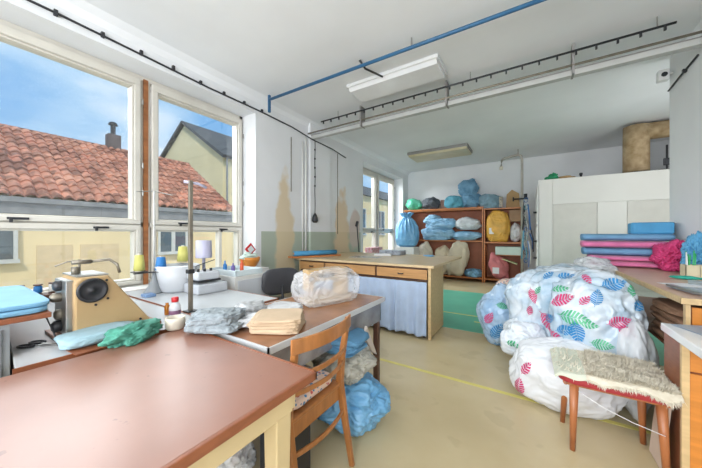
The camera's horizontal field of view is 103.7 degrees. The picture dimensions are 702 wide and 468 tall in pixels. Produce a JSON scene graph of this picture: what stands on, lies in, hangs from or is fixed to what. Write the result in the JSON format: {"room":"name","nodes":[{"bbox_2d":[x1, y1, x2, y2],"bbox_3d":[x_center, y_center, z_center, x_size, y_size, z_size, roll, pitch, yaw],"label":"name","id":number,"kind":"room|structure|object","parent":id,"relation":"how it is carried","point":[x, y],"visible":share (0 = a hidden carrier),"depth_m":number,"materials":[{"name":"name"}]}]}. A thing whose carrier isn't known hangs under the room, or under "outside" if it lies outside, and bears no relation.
{"room":"textile factory","nodes":[
{"label":"textile factory","id":0,"kind":"room"},
{"bbox_2d":[0,0,407,296],"bbox_3d":[-1.341,-0.350,4.426,0.560,3.300,11.600,0,0,33],"label":"wall","id":1,"kind":"structure","parent":0,"point":[271,213],"depth_m":4.25,"materials":[{"name":"paint"}]},
{"bbox_2d":[0,18,243,292],"bbox_3d":[-2.591,-0.575,2.406,0.460,2.350,3.950,0,0,33],"label":"window","id":2,"kind":"structure","parent":1,"relation":"in","point":[144,94],"depth_m":3.02,"materials":[{"name":"paint"}]},
{"bbox_2d":[27,0,345,157],"bbox_3d":[-1.812,-1.735,3.184,0.110,0.230,6.401,0,0,33],"label":"power cable","id":3,"kind":"object","parent":1,"relation":"attached to","point":[54,11],"visible":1,"depth_m":2.85,"materials":[{"name":"black plastic"}]},
{"bbox_2d":[46,0,410,175],"bbox_3d":[-1.114,-1.950,4.280,0.100,0.100,11.200,0,0,33],"label":"trim","id":4,"kind":"structure","parent":1,"relation":"attached to","point":[83,9],"depth_m":3.10,"materials":[{"name":"paint"}]},
{"bbox_2d":[305,137,306,250],"bbox_3d":[-0.794,-0.660,4.835,0.036,2.080,0.036,0,0,33],"label":"conduit","id":5,"kind":"object","parent":1,"relation":"attached to","point":[305,137],"visible":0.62,"depth_m":4.82,"materials":[{"name":"white paint"}]},
{"bbox_2d":[363,167,394,249],"bbox_3d":[0.805,-0.565,7.695,0.460,2.330,2.480,0,0,33],"label":"window","id":6,"kind":"structure","parent":1,"relation":"in","point":[375,230],"depth_m":7.81,"materials":[{"name":"paint"}]},
{"bbox_2d":[300,271,352,293],"bbox_3d":[-0.417,0.926,4.207,1.015,0.663,0.062,0,0,33],"label":"plastic bag","id":7,"kind":"object","parent":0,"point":[328,284],"depth_m":4.20,"materials":[{"name":"plastic"}]},
{"bbox_2d":[84,0,701,171],"bbox_3d":[1.452,-2.075,2.633,7.200,0.150,11.600,0,0,33],"label":"ceiling","id":8,"kind":"structure","parent":0,"point":[270,47],"depth_m":3.11,"materials":[{"name":"paint"}]},
{"bbox_2d":[347,53,446,101],"bbox_3d":[0.567,-1.958,3.558,1.210,0.085,0.440,0,0,33],"label":"ceiling lamp","id":9,"kind":"object","parent":8,"relation":"attached to","point":[431,68],"visible":1,"depth_m":3.44,"materials":[{"name":"metal"}]},
{"bbox_2d":[268,0,546,112],"bbox_3d":[0.715,-1.860,2.738,4.436,0.280,0.057,0,0,32],"label":"pipe","id":10,"kind":"object","parent":8,"relation":"hanging from","point":[533,2],"visible":1,"depth_m":2.77,"materials":[{"name":"metal"}]},
{"bbox_2d":[407,143,472,162],"bbox_3d":[2.151,-1.945,6.700,1.380,0.110,0.700,0,0,33],"label":"ceiling lamp","id":11,"kind":"object","parent":8,"relation":"attached to","point":[463,149],"visible":1,"depth_m":6.55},
{"bbox_2d":[321,16,676,123],"bbox_3d":[1.207,-1.927,3.574,4.070,0.145,0.022,0,0,33],"label":"track rail","id":12,"kind":"object","parent":8,"relation":"hanging from","point":[664,26],"visible":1,"depth_m":3.09,"materials":[{"name":"metal"}]},
{"bbox_2d":[308,30,701,139],"bbox_3d":[1.214,-1.843,3.687,4.660,0.315,0.142,0,0,33],"label":"rail","id":13,"kind":"object","parent":8,"relation":"hanging from","point":[693,43],"visible":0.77,"depth_m":3.10,"materials":[{"name":"metal"}]},
{"bbox_2d":[252,277,671,467],"bbox_3d":[1.452,1.360,2.633,7.200,0.120,11.600,0,0,33],"label":"floor","id":14,"kind":"structure","parent":0,"point":[432,421],"depth_m":1.88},
{"bbox_2d":[0,310,51,377],"bbox_3d":[-2.046,0.838,1.188,0.873,0.925,0.890,0,0,33],"label":"table","id":15,"kind":"object","parent":14,"relation":"on","point":[5,323],"visible":0.46,"depth_m":1.22,"materials":[{"name":"wood"}]},
{"bbox_2d":[0,305,47,318],"bbox_3d":[-2.019,0.361,1.225,0.840,0.022,0.801,0,0,33],"label":"folded cloth","id":16,"kind":"object","parent":15,"relation":"on","point":[13,313],"visible":0.35,"depth_m":1.26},
{"bbox_2d":[0,285,49,311],"bbox_3d":[-2.013,0.337,1.233,0.800,0.022,0.801,0,0,33],"label":"folded cloth","id":17,"kind":"object","parent":16,"relation":"on","point":[17,297],"visible":1,"depth_m":1.40,"materials":[{"name":"fabric"}]},
{"bbox_2d":[10,296,191,374],"bbox_3d":[-1.780,0.924,1.850,1.485,0.751,0.790,0,0,33],"label":"table","id":18,"kind":"object","parent":14,"relation":"on","point":[21,360],"visible":0.1,"depth_m":1.44,"materials":[{"name":"grey laminate"}]},
{"bbox_2d":[16,340,57,348],"bbox_3d":[-1.506,0.542,1.361,0.209,0.009,0.098,0,0,-2],"label":"scissors","id":19,"kind":"object","parent":18,"relation":"on","point":[30,344],"visible":0.95,"depth_m":1.36,"materials":[{"name":"metal"}]},
{"bbox_2d":[45,258,160,340],"bbox_3d":[-1.446,0.345,1.597,0.360,0.410,0.474,0,0,33],"label":"sewing machine","id":20,"kind":"object","parent":18,"relation":"on","point":[82,299],"visible":0.94,"depth_m":1.46,"materials":[{"name":"beige metal"}]},
{"bbox_2d":[66,329,161,355],"bbox_3d":[-1.218,0.545,1.435,0.150,0.004,0.360,0,0,28],"label":"wooden board","id":21,"kind":"object","parent":18,"relation":"on","point":[86,349],"visible":0.36,"depth_m":1.30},
{"bbox_2d":[54,321,133,349],"bbox_3d":[-1.290,0.514,1.430,0.203,0.066,0.338,0,0,33],"label":"folded cloth","id":22,"kind":"object","parent":21,"relation":"on","point":[92,335],"visible":0.72,"depth_m":1.33,"materials":[{"name":"fabric"}]},
{"bbox_2d":[169,296,180,315],"bbox_3d":[-1.155,0.481,1.811,0.069,0.135,0.069,0,0,33],"label":"plastic bottle","id":23,"kind":"object","parent":18,"relation":"on","point":[175,307],"visible":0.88,"depth_m":1.79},
{"bbox_2d":[0,328,316,467],"bbox_3d":[-0.932,0.924,0.781,0.988,0.751,1.408,0,0,33],"label":"work table","id":24,"kind":"object","parent":14,"relation":"on","point":[178,398],"visible":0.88,"depth_m":0.91,"materials":[{"name":"brown laminate"}]},
{"bbox_2d":[97,318,163,348],"bbox_3d":[-1.123,0.501,1.427,0.185,0.093,0.331,0,0,20],"label":"towel","id":25,"kind":"object","parent":24,"relation":"on","point":[136,332],"visible":1,"depth_m":1.38,"materials":[{"name":"fabric"}]},
{"bbox_2d":[165,314,185,330],"bbox_3d":[-1.018,0.514,1.598,0.104,0.068,0.104,0,0,33],"label":"pot","id":26,"kind":"object","parent":24,"relation":"on","point":[173,322],"visible":1,"depth_m":1.56,"materials":[{"name":"ceramic"}]},
{"bbox_2d":[125,289,278,314],"bbox_3d":[-1.402,0.924,2.481,1.440,0.751,0.660,0,0,33],"label":"table","id":27,"kind":"object","parent":14,"relation":"on","point":[229,297],"visible":0.15,"depth_m":2.35,"materials":[{"name":"grey laminate"}]},
{"bbox_2d":[130,191,172,293],"bbox_3d":[-1.857,0.072,2.579,0.324,0.954,0.169,0,0,-33],"label":"stand","id":28,"kind":"object","parent":27,"relation":"on","point":[153,286],"visible":0.82,"depth_m":2.57,"materials":[{"name":"grey metal"}]},
{"bbox_2d":[133,254,144,271],"bbox_3d":[-1.941,0.262,2.530,0.090,0.162,0.090,0,0,33],"label":"thread cone","id":29,"kind":"object","parent":28,"relation":"on","point":[139,264],"visible":1,"depth_m":2.50,"materials":[{"name":"yellow fabric"}]},
{"bbox_2d":[155,263,199,292],"bbox_3d":[-1.689,0.424,2.700,0.380,0.250,0.380,0,0,33],"label":"bucket","id":30,"kind":"object","parent":27,"relation":"on","point":[172,278],"visible":0.75,"depth_m":2.55,"materials":[{"name":"plastic"}]},
{"bbox_2d":[177,245,187,261],"bbox_3d":[-1.747,0.204,2.869,0.110,0.172,0.110,0,0,33],"label":"thread cone","id":31,"kind":"object","parent":30,"relation":"on","point":[182,256],"visible":0.97,"depth_m":2.83,"materials":[{"name":"yellow fabric"}]},
{"bbox_2d":[183,180,206,312],"bbox_3d":[-1.121,0.085,1.993,0.080,0.929,0.148,0,0,33],"label":"pole","id":32,"kind":"object","parent":27,"relation":"attached to","point":[190,270],"visible":0.94,"depth_m":1.95,"materials":[{"name":"metal"}]},
{"bbox_2d":[195,240,211,269],"bbox_3d":[-1.542,0.308,2.892,0.156,0.482,0.156,0,0,33],"label":"thread cone","id":33,"kind":"object","parent":27,"relation":"on","point":[203,250],"visible":0.84,"depth_m":2.83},
{"bbox_2d":[184,259,226,294],"bbox_3d":[-1.377,0.398,2.658,0.250,0.303,0.325,0,0,33],"label":"machine","id":34,"kind":"object","parent":27,"relation":"on","point":[205,281],"visible":0.94,"depth_m":2.56,"materials":[{"name":"white plastic"}]},
{"bbox_2d":[217,441,256,467],"bbox_3d":[-0.722,1.102,1.407,0.448,0.388,0.426,0,0,-24],"label":"plastic bag","id":35,"kind":"object","parent":14,"relation":"on","point":[245,457],"visible":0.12,"depth_m":1.35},
{"bbox_2d":[219,272,265,295],"bbox_3d":[-1.315,0.870,3.126,0.610,0.860,0.400,0,0,33],"label":"base cabinet","id":36,"kind":"object","parent":14,"relation":"on","point":[252,283],"visible":0.16,"depth_m":2.91,"materials":[{"name":"white paint"}]},
{"bbox_2d":[212,265,261,276],"bbox_3d":[-1.291,0.409,3.098,0.480,0.059,0.340,0,0,33],"label":"plastic tray","id":37,"kind":"object","parent":36,"relation":"on","point":[248,270],"visible":0.77,"depth_m":2.98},
{"bbox_2d":[262,268,298,299],"bbox_3d":[-0.888,0.845,3.315,0.503,0.909,0.554,0,0,-37],"label":"swivel chair","id":38,"kind":"object","parent":14,"relation":"on","point":[276,281],"visible":0.46,"depth_m":3.12,"materials":[{"name":"fabric"}]},
{"bbox_2d":[260,425,309,467],"bbox_3d":[-0.337,1.148,1.428,0.170,0.296,0.200,0,0,33],"label":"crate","id":39,"kind":"object","parent":14,"relation":"on","point":[303,439],"visible":0.13,"depth_m":1.40,"materials":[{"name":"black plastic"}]},
{"bbox_2d":[211,288,384,432],"bbox_3d":[-0.341,0.924,2.055,0.695,0.751,1.290,0,0,33],"label":"table","id":40,"kind":"object","parent":14,"relation":"on","point":[364,309],"visible":0.48,"depth_m":1.89,"materials":[{"name":"brown laminate"}]},
{"bbox_2d":[184,307,245,333],"bbox_3d":[-0.759,0.490,1.590,0.307,0.109,0.275,0,0,4],"label":"fabric","id":41,"kind":"object","parent":40,"relation":"on","point":[212,320],"visible":0.93,"depth_m":1.49,"materials":[{"name":"fabric"}]},
{"bbox_2d":[235,299,267,314],"bbox_3d":[-0.695,0.506,1.884,0.242,0.084,0.325,0,0,10],"label":"fabric","id":42,"kind":"object","parent":40,"relation":"on","point":[254,306],"visible":0.47,"depth_m":1.83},
{"bbox_2d":[246,308,305,334],"bbox_3d":[-0.428,0.507,1.620,0.311,0.080,0.287,0,0,-1],"label":"folded fabric","id":43,"kind":"object","parent":40,"relation":"on","point":[282,321],"visible":1,"depth_m":1.51,"materials":[{"name":"beige fabric"}]},
{"bbox_2d":[257,301,302,311],"bbox_3d":[-0.482,0.525,1.938,0.323,0.045,0.336,0,0,18],"label":"packet","id":44,"kind":"object","parent":40,"relation":"on","point":[280,304],"visible":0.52,"depth_m":1.95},
{"bbox_2d":[300,266,350,305],"bbox_3d":[-0.198,0.413,2.277,0.420,0.270,0.170,0,0,-37],"label":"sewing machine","id":45,"kind":"object","parent":40,"relation":"on","point":[339,275],"visible":1,"depth_m":2.23,"materials":[{"name":"beige plastic"}]},
{"bbox_2d":[290,314,354,467],"bbox_3d":[-0.305,0.881,1.503,0.522,0.841,0.472,0,0,33],"label":"wooden chair","id":46,"kind":"object","parent":14,"relation":"on","point":[301,418],"visible":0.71,"depth_m":1.38,"materials":[{"name":"brown wood"}]},
{"bbox_2d":[294,365,331,409],"bbox_3d":[-0.350,0.822,1.533,0.405,0.053,0.378,0,0,33],"label":"seat cushion","id":47,"kind":"object","parent":46,"relation":"on","point":[300,400],"visible":0.23,"depth_m":1.43,"materials":[{"name":"fabric"}]},
{"bbox_2d":[317,372,390,436],"bbox_3d":[-0.002,1.121,1.944,0.510,0.350,0.543,0,0,-10],"label":"plastic bag","id":48,"kind":"object","parent":14,"relation":"on","point":[368,401],"visible":0.52,"depth_m":1.75,"materials":[{"name":"plastic"}]},
{"bbox_2d":[312,342,376,385],"bbox_3d":[-0.051,0.896,1.960,0.471,0.271,0.425,0,0,33],"label":"plastic bag","id":49,"kind":"object","parent":48,"relation":"on","point":[356,366],"visible":0.39,"depth_m":1.82,"materials":[{"name":"plastic"}]},
{"bbox_2d":[327,328,369,357],"bbox_3d":[-0.064,0.747,1.943,0.377,0.096,0.355,0,0,33],"label":"folded fabric","id":50,"kind":"object","parent":49,"relation":"on","point":[357,337],"visible":0.5,"depth_m":1.82,"materials":[{"name":"blue fabric"}]},
{"bbox_2d":[296,252,461,339],"bbox_3d":[0.483,0.844,4.635,2.275,0.912,1.757,0,0,33],"label":"table","id":51,"kind":"object","parent":14,"relation":"on","point":[411,285],"visible":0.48,"depth_m":3.67,"materials":[{"name":"brown wood"}]},
{"bbox_2d":[288,254,340,257],"bbox_3d":[-0.603,0.374,4.689,0.920,0.024,0.170,0,0,-35],"label":"plank","id":52,"kind":"object","parent":51,"relation":"on","point":[308,256],"visible":0.9,"depth_m":4.64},
{"bbox_2d":[293,250,336,255],"bbox_3d":[-0.598,0.318,4.680,0.810,0.080,0.080,0,0,-35],"label":"roll","id":53,"kind":"object","parent":52,"relation":"on","point":[314,252],"visible":1,"depth_m":4.63,"materials":[{"name":"fabric"}]},
{"bbox_2d":[352,276,426,336],"bbox_3d":[0.460,0.928,3.645,1.076,0.666,0.066,0,0,33],"label":"curtain","id":54,"kind":"object","parent":51,"relation":"hanging from","point":[403,308],"depth_m":3.55,"materials":[{"name":"fabric"}]},
{"bbox_2d":[395,247,418,254],"bbox_3d":[1.656,0.838,8.087,0.550,0.925,0.500,0,0,33],"label":"box","id":55,"kind":"object","parent":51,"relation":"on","point":[409,250],"visible":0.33,"depth_m":7.86,"materials":[{"name":"white paint"}]},
{"bbox_2d":[395,212,418,246],"bbox_3d":[1.647,-0.131,8.106,0.681,1.002,0.586,0,0,8],"label":"bag","id":56,"kind":"object","parent":55,"relation":"on","point":[407,231],"visible":1,"depth_m":7.90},
{"bbox_2d":[404,207,483,282],"bbox_3d":[2.709,0.285,8.154,2.250,2.030,0.510,0,0,33],"label":"wooden shelf","id":57,"kind":"object","parent":14,"relation":"on","point":[476,247],"visible":0.4,"depth_m":7.96,"materials":[{"name":"orange wood"}]},
{"bbox_2d":[405,198,421,209],"bbox_3d":[1.969,-0.922,8.585,0.544,0.380,0.435,0,0,33],"label":"wrapped bundle","id":58,"kind":"object","parent":57,"relation":"on","point":[411,204],"visible":0.91,"depth_m":8.45,"materials":[{"name":"green plastic"}]},
{"bbox_2d":[419,241,432,254],"bbox_3d":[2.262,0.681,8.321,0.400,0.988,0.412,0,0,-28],"label":"pillow","id":59,"kind":"object","parent":57,"relation":"on","point":[425,248],"visible":0.48,"depth_m":8.21,"materials":[{"name":"white fabric"}]},
{"bbox_2d":[422,197,439,208],"bbox_3d":[2.415,-0.927,8.306,0.570,0.390,0.422,0,0,33],"label":"wrapped bundle","id":60,"kind":"object","parent":57,"relation":"on","point":[428,203],"visible":0.93,"depth_m":8.18,"materials":[{"name":"plastic"}]},
{"bbox_2d":[421,215,455,239],"bbox_3d":[2.569,-0.199,8.105,1.073,0.748,0.519,0,0,33],"label":"quilt","id":61,"kind":"object","parent":57,"relation":"on","point":[437,228],"visible":0.98,"depth_m":7.93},
{"bbox_2d":[435,245,448,273],"bbox_3d":[2.692,0.749,8.076,0.490,0.852,0.391,0,0,33],"label":"pillow","id":62,"kind":"object","parent":57,"relation":"on","point":[443,250],"visible":0.33,"depth_m":7.96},
{"bbox_2d":[444,195,463,207],"bbox_3d":[2.961,-0.922,7.908,0.592,0.380,0.408,0,0,33],"label":"wrapped bundle","id":63,"kind":"object","parent":57,"relation":"on","point":[453,201],"visible":0.81,"depth_m":7.77,"materials":[{"name":"plastic"}]},
{"bbox_2d":[446,241,469,275],"bbox_3d":[3.000,0.658,7.736,0.618,1.041,0.375,0,0,33],"label":"bag","id":64,"kind":"object","parent":57,"relation":"on","point":[457,267],"visible":0.96,"depth_m":7.59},
{"bbox_2d":[451,231,481,239],"bbox_3d":[3.208,0.044,7.699,0.897,0.262,0.494,0,0,33],"label":"quilt","id":65,"kind":"object","parent":57,"relation":"on","point":[460,235],"visible":0.92,"depth_m":7.52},
{"bbox_2d":[455,217,481,229],"bbox_3d":[3.254,-0.299,7.697,0.753,0.358,0.430,0,0,33],"label":"quilt","id":66,"kind":"object","parent":65,"relation":"on","point":[464,223],"visible":0.97,"depth_m":7.55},
{"bbox_2d":[458,178,480,206],"bbox_3d":[3.319,-1.146,7.725,0.605,0.828,0.472,0,0,33],"label":"wrapped bundle","id":67,"kind":"object","parent":57,"relation":"on","point":[468,189],"visible":0.91,"depth_m":7.58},
{"bbox_2d":[464,268,481,277],"bbox_3d":[3.391,1.060,7.628,0.445,0.236,0.436,0,0,0],"label":"cloth","id":68,"kind":"object","parent":57,"relation":"on","point":[472,272],"visible":0.96,"depth_m":7.48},
{"bbox_2d":[476,283,508,345],"bbox_3d":[1.747,0.936,3.234,0.503,0.718,0.515,0,0,33],"label":"bag","id":69,"kind":"object","parent":14,"relation":"on","point":[492,311],"visible":0.54,"depth_m":3.10,"materials":[{"name":"plastic"}]},
{"bbox_2d":[484,207,523,282],"bbox_3d":[4.045,0.310,7.314,0.895,1.980,0.480,0,0,33],"label":"wooden shelf","id":70,"kind":"object","parent":14,"relation":"on","point":[489,246],"visible":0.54,"depth_m":7.39,"materials":[{"name":"orange wood"}]},
{"bbox_2d":[478,194,500,207],"bbox_3d":[3.739,-0.890,7.462,0.632,0.410,0.392,0,0,33],"label":"wrapped bundle","id":71,"kind":"object","parent":70,"relation":"on","point":[485,200],"visible":0.73,"depth_m":7.32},
{"bbox_2d":[486,210,510,241],"bbox_3d":[3.890,-0.208,7.298,0.582,0.825,0.435,0,0,33],"label":"bag","id":72,"kind":"object","parent":70,"relation":"on","point":[498,221],"visible":0.99,"depth_m":7.13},
{"bbox_2d":[488,252,508,278],"bbox_3d":[3.880,0.826,7.239,0.476,0.698,0.419,0,0,36],"label":"bag","id":73,"kind":"object","parent":70,"relation":"on","point":[495,260],"visible":0.91,"depth_m":7.11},
{"bbox_2d":[495,246,520,254],"bbox_3d":[4.112,0.432,7.211,0.570,0.205,0.420,0,0,33],"label":"storage box","id":74,"kind":"object","parent":70,"relation":"on","point":[499,250],"visible":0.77,"depth_m":7.05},
{"bbox_2d":[506,190,519,206],"bbox_3d":[4.274,-0.925,7.286,0.320,0.487,0.040,0,0,33],"label":"cardboard piece","id":75,"kind":"object","parent":70,"relation":"on","point":[509,203],"visible":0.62,"depth_m":7.27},
{"bbox_2d":[510,222,520,241],"bbox_3d":[4.261,-0.046,7.131,0.272,0.503,0.338,0,0,33],"label":"bag","id":76,"kind":"object","parent":70,"relation":"on","point":[515,230],"visible":0.94,"depth_m":7.04,"materials":[{"name":"white plastic"}]},
{"bbox_2d":[509,210,520,221],"bbox_3d":[4.280,-0.470,7.175,0.270,0.300,0.300,0,0,33],"label":"cardboard box","id":77,"kind":"object","parent":76,"relation":"on","point":[514,215],"visible":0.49,"depth_m":7.06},
{"bbox_2d":[499,154,526,272],"bbox_3d":[3.850,-0.350,6.537,0.592,3.300,0.165,0,0,45],"label":"pipe","id":78,"kind":"object","parent":14,"relation":"on","point":[514,155],"visible":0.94,"depth_m":6.45,"materials":[{"name":"white metal"}]},
{"bbox_2d":[380,358,650,433],"bbox_3d":[0.970,1.299,2.437,2.800,0.002,0.040,0,0,33],"label":"floor line","id":79,"kind":"object","parent":14,"relation":"on","point":[385,360],"depth_m":2.32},
{"bbox_2d":[442,289,663,365],"bbox_3d":[2.308,1.298,4.798,5.100,0.002,2.670,0,0,33],"label":"floor mat","id":80,"kind":"object","parent":14,"relation":"on","point":[461,302],"visible":0.09,"depth_m":4.50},
{"bbox_2d":[509,336,628,419],"bbox_3d":[1.633,1.048,2.109,0.750,0.495,0.560,0,0,33],"label":"sack","id":81,"kind":"object","parent":14,"relation":"on","point":[531,371],"visible":0.66,"depth_m":2.01,"materials":[{"name":"plastic"}]},
{"bbox_2d":[500,318,547,355],"bbox_3d":[1.594,0.959,2.494,0.432,0.349,0.442,0,0,29],"label":"bag","id":82,"kind":"object","parent":81,"relation":"on","point":[514,331],"visible":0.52,"depth_m":2.43,"materials":[{"name":"plastic"}]},
{"bbox_2d":[504,263,648,354],"bbox_3d":[1.962,0.747,2.527,0.996,0.932,1.097,0,0,43],"label":"bag","id":83,"kind":"object","parent":14,"relation":"on","point":[586,305],"visible":0.58,"depth_m":2.11,"materials":[{"name":"plastic"}]},
{"bbox_2d":[533,169,669,297],"bbox_3d":[5.469,0.110,5.520,3.060,2.380,1.800,0,0,33],"label":"wall","id":84,"kind":"structure","parent":14,"relation":"on","point":[566,209],"depth_m":5.10,"materials":[{"name":"paint"}]},
{"bbox_2d":[521,198,533,266],"bbox_3d":[3.883,-0.043,6.100,0.224,1.484,0.860,0,0,37],"label":"bundle","id":85,"kind":"object","parent":84,"relation":"hanging from","point":[524,209],"visible":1,"depth_m":6.23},
{"bbox_2d":[622,120,669,172],"bbox_3d":[5.660,-1.526,4.661,1.710,0.888,0.500,0,0,33],"label":"ventilation duct","id":86,"kind":"object","parent":84,"relation":"on","point":[636,137],"visible":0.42,"depth_m":4.84,"materials":[{"name":"metal"}]},
{"bbox_2d":[558,375,678,467],"bbox_3d":[1.581,1.071,1.694,0.531,0.460,0.421,0,0,33],"label":"stool","id":87,"kind":"object","parent":14,"relation":"on","point":[662,414],"visible":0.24,"depth_m":1.61,"materials":[{"name":"red wood"}]},
{"bbox_2d":[550,346,686,409],"bbox_3d":[1.571,0.821,1.701,0.557,0.120,0.536,0,0,33],"label":"sheepskin","id":88,"kind":"object","parent":87,"relation":"on","point":[606,370],"visible":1,"depth_m":1.60,"materials":[{"name":"fur"}]},
{"bbox_2d":[616,316,659,420],"bbox_3d":[2.008,0.925,1.972,0.249,0.710,0.504,0,0,33],"label":"bag","id":89,"kind":"object","parent":14,"relation":"on","point":[634,341],"visible":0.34,"depth_m":1.84,"materials":[{"name":"plastic"}]},
{"bbox_2d":[615,266,701,343],"bbox_3d":[2.768,0.835,2.368,0.610,0.930,2.225,0,0,33],"label":"worktable","id":90,"kind":"object","parent":14,"relation":"on","point":[650,278],"visible":0.35,"depth_m":2.12,"materials":[{"name":"brown wood"}]},
{"bbox_2d":[573,256,618,274],"bbox_3d":[2.643,0.365,3.003,0.385,0.243,0.556,0,0,33],"label":"clear bag","id":91,"kind":"object","parent":90,"relation":"on","point":[595,263],"visible":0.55,"depth_m":2.87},
{"bbox_2d":[610,260,657,267],"bbox_3d":[3.116,0.337,3.154,0.644,0.064,0.345,0,0,33],"label":"bolt","id":92,"kind":"object","parent":90,"relation":"on","point":[642,264],"visible":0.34,"depth_m":3.01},
{"bbox_2d":[587,254,651,261],"bbox_3d":[3.149,0.276,3.168,0.644,0.056,0.333,0,0,33],"label":"bolt","id":93,"kind":"object","parent":92,"relation":"on","point":[610,257],"visible":0.55,"depth_m":3.08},
{"bbox_2d":[581,247,651,255],"bbox_3d":[3.140,0.205,3.238,0.654,0.086,0.313,0,0,33],"label":"bolt","id":94,"kind":"object","parent":93,"relation":"on","point":[584,250],"visible":0.88,"depth_m":3.14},
{"bbox_2d":[580,240,666,247],"bbox_3d":[3.154,0.120,3.231,0.704,0.082,0.314,0,0,33],"label":"bolt","id":95,"kind":"object","parent":94,"relation":"on","point":[583,243],"visible":0.92,"depth_m":3.14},
{"bbox_2d":[580,234,675,240],"bbox_3d":[3.170,0.038,3.219,0.744,0.081,0.309,0,0,33],"label":"bolt","id":96,"kind":"object","parent":95,"relation":"on","point":[618,237],"visible":0.97,"depth_m":3.09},
{"bbox_2d":[628,222,674,233],"bbox_3d":[3.386,-0.065,3.126,0.337,0.132,0.242,0,0,37],"label":"folded fabric","id":97,"kind":"object","parent":96,"relation":"on","point":[640,227],"visible":0.96,"depth_m":3.04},
{"bbox_2d":[638,296,663,343],"bbox_3d":[2.781,0.740,2.380,0.550,0.020,2.110,0,0,33],"label":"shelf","id":98,"kind":"object","parent":90,"relation":"attached to","point":[647,301],"depth_m":2.60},
{"bbox_2d":[649,239,684,271],"bbox_3d":[3.230,0.208,2.765,0.303,0.320,0.437,0,0,24],"label":"fabric","id":99,"kind":"object","parent":90,"relation":"on","point":[667,256],"visible":0.73,"depth_m":2.71,"materials":[{"name":"fabric"}]},
{"bbox_2d":[680,230,701,264],"bbox_3d":[3.112,0.168,2.493,0.272,0.404,0.186,0,0,-34],"label":"fabric","id":100,"kind":"object","parent":90,"relation":"on","point":[693,242],"visible":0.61,"depth_m":2.44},
{"bbox_2d":[680,264,701,277],"bbox_3d":[2.954,0.318,2.352,0.170,0.105,0.110,0,0,33],"label":"box","id":101,"kind":"object","parent":90,"relation":"on","point":[685,270],"visible":0.82,"depth_m":2.34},
{"bbox_2d":[649,407,671,467],"bbox_3d":[1.766,1.100,1.576,0.046,0.394,0.170,0,0,33],"label":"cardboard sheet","id":102,"kind":"object","parent":14,"relation":"on","point":[654,447],"visible":0.33,"depth_m":1.60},
{"bbox_2d":[660,326,701,467],"bbox_3d":[2.049,0.921,1.341,0.680,0.757,0.270,0,0,33],"label":"drawer unit","id":103,"kind":"object","parent":14,"relation":"on","point":[682,367],"visible":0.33,"depth_m":1.41,"materials":[{"name":"brown wood"}]},
{"bbox_2d":[661,323,701,358],"bbox_3d":[1.908,0.521,1.158,0.700,0.042,0.510,0,0,33],"label":"table","id":104,"kind":"object","parent":103,"relation":"on","point":[692,341],"visible":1,"depth_m":1.36,"materials":[{"name":"laminate"}]},
{"bbox_2d":[671,324,701,334],"bbox_3d":[1.824,0.495,1.360,0.200,0.004,0.270,0,0,13],"label":"paper sheet","id":105,"kind":"object","parent":104,"relation":"on","point":[697,329],"visible":1,"depth_m":1.46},
{"bbox_2d":[408,140,669,270],"bbox_3d":[4.742,-0.350,7.294,6.700,3.300,0.200,0,0,33],"label":"wall","id":106,"kind":"structure","parent":0,"point":[440,184],"depth_m":7.26,"materials":[{"name":"paint"}]},
{"bbox_2d":[651,325,663,338],"bbox_3d":[2.342,0.704,1.811,0.450,0.050,0.559,0,0,33],"label":"folded fabric","id":107,"kind":"object","parent":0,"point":[657,330],"visible":0.18,"depth_m":1.97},
{"bbox_2d":[652,318,662,328],"bbox_3d":[2.344,0.658,1.812,0.426,0.053,0.581,0,0,33],"label":"folded fabric","id":108,"kind":"object","parent":107,"relation":"on","point":[655,321],"visible":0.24,"depth_m":2.01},
{"bbox_2d":[650,311,676,323],"bbox_3d":[2.351,0.610,1.824,0.423,0.050,0.571,0,0,33],"label":"folded fabric","id":109,"kind":"object","parent":108,"relation":"on","point":[658,316],"visible":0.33,"depth_m":1.95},
{"bbox_2d":[650,305,682,324],"bbox_3d":[2.352,0.562,1.827,0.419,0.049,0.572,0,0,33],"label":"folded fabric","id":110,"kind":"object","parent":109,"relation":"on","point":[679,320],"visible":0.39,"depth_m":1.86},
{"bbox_2d":[652,297,701,316],"bbox_3d":[2.363,0.513,1.840,0.426,0.052,0.556,0,0,33],"label":"folded fabric","id":111,"kind":"object","parent":110,"relation":"on","point":[668,305],"visible":0.63,"depth_m":1.91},
{"bbox_2d":[670,19,701,240],"bbox_3d":[1.791,-0.350,0.050,0.240,3.300,7.220,0,0,33],"label":"wall","id":112,"kind":"structure","parent":0,"point":[686,94],"depth_m":2.82,"materials":[{"name":"paint"}]},
{"bbox_2d":[656,68,672,82],"bbox_3d":[3.544,-1.790,3.114,0.120,0.120,0.090,0,0,33],"label":"sensor","id":113,"kind":"object","parent":112,"relation":"attached to","point":[662,75],"visible":1,"depth_m":3.10,"materials":[{"name":"plastic"}]},
{"label":"outside","id":114,"kind":"structure","parent":0,"visible":0},
{"bbox_3d":[-21.484,4.400,25.676,56.100,0.200,100.000,0,0,33],"label":"ground","id":115,"kind":"structure","parent":114,"visible":0},
{"bbox_2d":[0,122,231,288],"bbox_3d":[-10.488,0.190,6.139,6.915,8.220,13.400,0,0,33],"label":"neighbouring house","id":116,"kind":"structure","parent":115,"relation":"on","point":[41,173],"depth_m":7.02,"materials":[{"name":"tile"}]},
{"bbox_2d":[159,121,232,262],"bbox_3d":[-7.539,-1.410,22.130,9.000,11.420,11.500,0,0,33],"label":"gabled house","id":117,"kind":"structure","parent":115,"relation":"on","point":[209,152],"depth_m":16.46,"materials":[{"name":"paint"}]},
{"bbox_2d":[363,186,387,251],"bbox_3d":[0.603,0.250,21.300,4.600,8.100,11.900,0,0,33],"label":"house","id":118,"kind":"structure","parent":115,"relation":"on","point":[383,197],"depth_m":19.86,"materials":[{"name":"paint"}]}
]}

